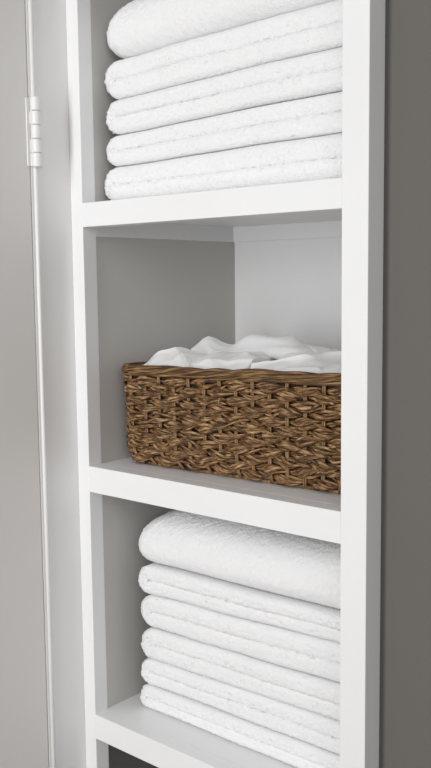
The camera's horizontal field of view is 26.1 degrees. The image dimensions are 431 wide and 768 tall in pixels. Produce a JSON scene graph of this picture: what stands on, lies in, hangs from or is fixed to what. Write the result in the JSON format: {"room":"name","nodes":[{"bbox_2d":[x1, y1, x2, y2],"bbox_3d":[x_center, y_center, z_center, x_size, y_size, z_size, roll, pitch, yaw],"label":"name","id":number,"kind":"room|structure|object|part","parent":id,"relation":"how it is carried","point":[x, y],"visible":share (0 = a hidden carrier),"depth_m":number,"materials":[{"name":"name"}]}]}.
{"room":"bathroom","nodes":[
{"label":"bathroom","id":0,"kind":"room"},
{"bbox_2d":[379,0,430,767],"bbox_3d":[0.971,0.045,0.605,1.761,2.457,0.414,5,8,41],"label":"wall","id":1,"kind":"structure","parent":0,"point":[405,585],"depth_m":1.00,"materials":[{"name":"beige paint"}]},
{"bbox_3d":[-0.149,1.382,0.009,2.500,0.050,3.075,5,8,41],"label":"floor","id":2,"kind":"structure","parent":0,"visible":0},
{"bbox_2d":[66,0,384,767],"bbox_3d":[0.094,0.082,1.287,0.477,2.257,0.335,5,8,41],"label":"shelf unit","id":3,"kind":"object","parent":2,"relation":"on","point":[303,260],"visible":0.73,"depth_m":1.28,"materials":[{"name":"white paint"}]},
{"bbox_3d":[-0.060,0.825,1.525,0.016,0.731,0.311,5,8,41],"label":"panel","id":4,"kind":"part","parent":3,"relation":"part of","materials":[{"name":"grey paint"}]},
{"bbox_3d":[-0.072,-0.297,1.404,0.016,1.526,0.311,5,8,41],"label":"panel","id":5,"kind":"part","parent":3,"relation":"part of","materials":[{"name":"grey paint"}]},
{"bbox_3d":[-0.007,0.508,1.218,0.420,0.036,0.024,5,8,41],"label":"rail","id":6,"kind":"part","parent":3,"relation":"part of","materials":[{"name":"white paint"}]},
{"bbox_3d":[0.099,0.486,1.339,0.425,0.020,0.301,5,8,41],"label":"shelf","id":7,"kind":"part","parent":3,"relation":"part of","materials":[{"name":"white paint"}]},
{"bbox_3d":[-0.015,-0.218,1.140,0.420,0.032,0.024,5,8,41],"label":"rail","id":8,"kind":"part","parent":3,"relation":"part of","materials":[{"name":"white paint"}]},
{"bbox_3d":[-0.011,0.146,1.179,0.420,0.037,0.024,5,8,41],"label":"rail","id":9,"kind":"part","parent":3,"relation":"part of","materials":[{"name":"white paint"}]},
{"bbox_3d":[0.095,0.123,1.300,0.425,0.020,0.301,5,8,41],"label":"shelf","id":10,"kind":"part","parent":3,"relation":"part of","materials":[{"name":"white paint"}]},
{"bbox_2d":[104,133,341,199],"bbox_3d":[0.080,-0.276,1.255,0.405,0.054,0.268,5,8,41],"label":"towel","id":11,"kind":"object","parent":3,"relation":"on","point":[315,158],"visible":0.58,"depth_m":1.14,"materials":[{"name":"white fabric"}]},
{"bbox_2d":[106,91,341,166],"bbox_3d":[0.081,-0.324,1.251,0.404,0.052,0.264,5,8,41],"label":"towel","id":12,"kind":"object","parent":11,"relation":"on","point":[316,116],"visible":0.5,"depth_m":1.13,"materials":[{"name":"white fabric"}]},
{"bbox_2d":[106,47,342,134],"bbox_3d":[0.081,-0.368,1.244,0.400,0.056,0.267,5,8,41],"label":"towel","id":13,"kind":"object","parent":12,"relation":"on","point":[319,73],"visible":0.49,"depth_m":1.13,"materials":[{"name":"white fabric"}]},
{"bbox_2d":[104,0,342,99],"bbox_3d":[0.080,-0.418,1.241,0.404,0.062,0.265,5,8,41],"label":"towel","id":14,"kind":"object","parent":13,"relation":"on","point":[318,28],"visible":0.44,"depth_m":1.13,"materials":[{"name":"white fabric"}]},
{"bbox_2d":[106,0,334,58],"bbox_3d":[0.081,-0.484,1.232,0.402,0.088,0.268,5,8,41],"label":"towel","id":15,"kind":"object","parent":14,"relation":"on","point":[139,27],"visible":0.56,"depth_m":1.18,"materials":[{"name":"white fabric"}]},
{"bbox_2d":[121,362,340,493],"bbox_3d":[0.095,0.038,1.295,0.401,0.148,0.262,4,8,39],"label":"woven basket","id":16,"kind":"object","parent":3,"relation":"on","point":[256,424],"visible":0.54,"depth_m":1.19,"materials":[{"name":"brown wicker"}]},
{"bbox_2d":[144,347,206,366],"bbox_3d":[-0.053,0.025,1.333,0.095,0.158,0.078,5,8,41],"label":"cloth","id":17,"kind":"object","parent":16,"relation":"in","point":[175,356],"visible":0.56,"depth_m":1.31,"materials":[{"name":"white fabric"}]},
{"bbox_2d":[190,351,270,369],"bbox_3d":[0.022,0.032,1.273,0.097,0.155,0.079,4,8,35],"label":"cloth","id":18,"kind":"object","parent":16,"relation":"in","point":[219,359],"visible":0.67,"depth_m":1.25,"materials":[{"name":"white fabric"}]},
{"bbox_2d":[190,334,339,360],"bbox_3d":[0.094,0.014,1.343,0.285,0.175,0.116,5,8,41],"label":"cloth","id":19,"kind":"object","parent":16,"relation":"in","point":[275,347],"visible":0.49,"depth_m":1.30,"materials":[{"name":"white fabric"}]},
{"bbox_2d":[250,351,340,372],"bbox_3d":[0.125,0.038,1.184,0.151,0.161,0.092,5,8,41],"label":"cloth","id":20,"kind":"object","parent":16,"relation":"in","point":[325,362],"visible":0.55,"depth_m":1.17,"materials":[{"name":"white fabric"}]},
{"bbox_2d":[140,683,339,767],"bbox_3d":[0.105,0.456,1.335,0.379,0.039,0.244,5,8,41],"label":"towel","id":21,"kind":"object","parent":3,"relation":"on","point":[298,753],"visible":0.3,"depth_m":1.24,"materials":[{"name":"white fabric"}]},
{"bbox_2d":[141,657,339,754],"bbox_3d":[0.106,0.417,1.331,0.378,0.047,0.242,5,8,41],"label":"towel","id":22,"kind":"object","parent":21,"relation":"on","point":[319,730],"visible":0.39,"depth_m":1.23,"materials":[{"name":"white fabric"}]},
{"bbox_2d":[141,627,339,720],"bbox_3d":[0.105,0.372,1.325,0.377,0.056,0.244,5,8,41],"label":"towel","id":23,"kind":"object","parent":22,"relation":"on","point":[320,695],"visible":0.38,"depth_m":1.23,"materials":[{"name":"white fabric"}]},
{"bbox_2d":[140,594,339,681],"bbox_3d":[0.105,0.324,1.321,0.378,0.060,0.242,5,8,41],"label":"towel","id":24,"kind":"object","parent":23,"relation":"on","point":[320,657],"visible":0.4,"depth_m":1.22,"materials":[{"name":"white fabric"}]},
{"bbox_2d":[138,562,339,642],"bbox_3d":[0.104,0.281,1.317,0.380,0.047,0.243,5,8,41],"label":"towel","id":25,"kind":"object","parent":24,"relation":"on","point":[197,589],"visible":0.38,"depth_m":1.22,"materials":[{"name":"white fabric"}]},
{"bbox_2d":[138,510,340,608],"bbox_3d":[0.103,0.219,1.312,0.386,0.084,0.244,5,8,41],"label":"towel","id":26,"kind":"object","parent":25,"relation":"on","point":[287,564],"visible":0.39,"depth_m":1.22,"materials":[{"name":"white fabric"}]},
{"bbox_3d":[0.091,-0.239,1.261,0.425,0.020,0.301,5,8,41],"label":"shelf","id":27,"kind":"part","parent":3,"relation":"part of","materials":[{"name":"white paint"}]},
{"bbox_3d":[0.197,0.067,1.412,0.425,2.257,0.010,5,8,41],"label":"panel","id":28,"kind":"part","parent":3,"relation":"part of","materials":[{"name":"white paint"}]},
{"bbox_3d":[-0.121,-0.039,1.497,0.102,2.457,0.502,5,8,41],"label":"wall","id":29,"kind":"structure","parent":0,"visible":0},
{"bbox_2d":[0,0,48,767],"bbox_3d":[-0.506,0.142,0.989,0.051,2.201,0.810,5,8,41],"label":"door","id":30,"kind":"structure","parent":29,"relation":"in","point":[23,702],"depth_m":1.24,"materials":[{"name":"grey paint"}]},
{"bbox_2d":[24,0,55,767],"bbox_3d":[-0.236,-0.013,1.264,0.006,2.457,0.006,5,8,41],"label":"trim","id":31,"kind":"structure","parent":29,"relation":"attached to","point":[30,2],"depth_m":1.27,"materials":[{"name":"paint"}]},
{"bbox_2d":[33,0,85,767],"bbox_3d":[-0.214,-0.017,1.301,0.018,2.457,0.080,5,8,41],"label":"trim","id":32,"kind":"structure","parent":29,"relation":"attached to","point":[49,16],"depth_m":1.29,"materials":[{"name":"grey paint"}]}
]}

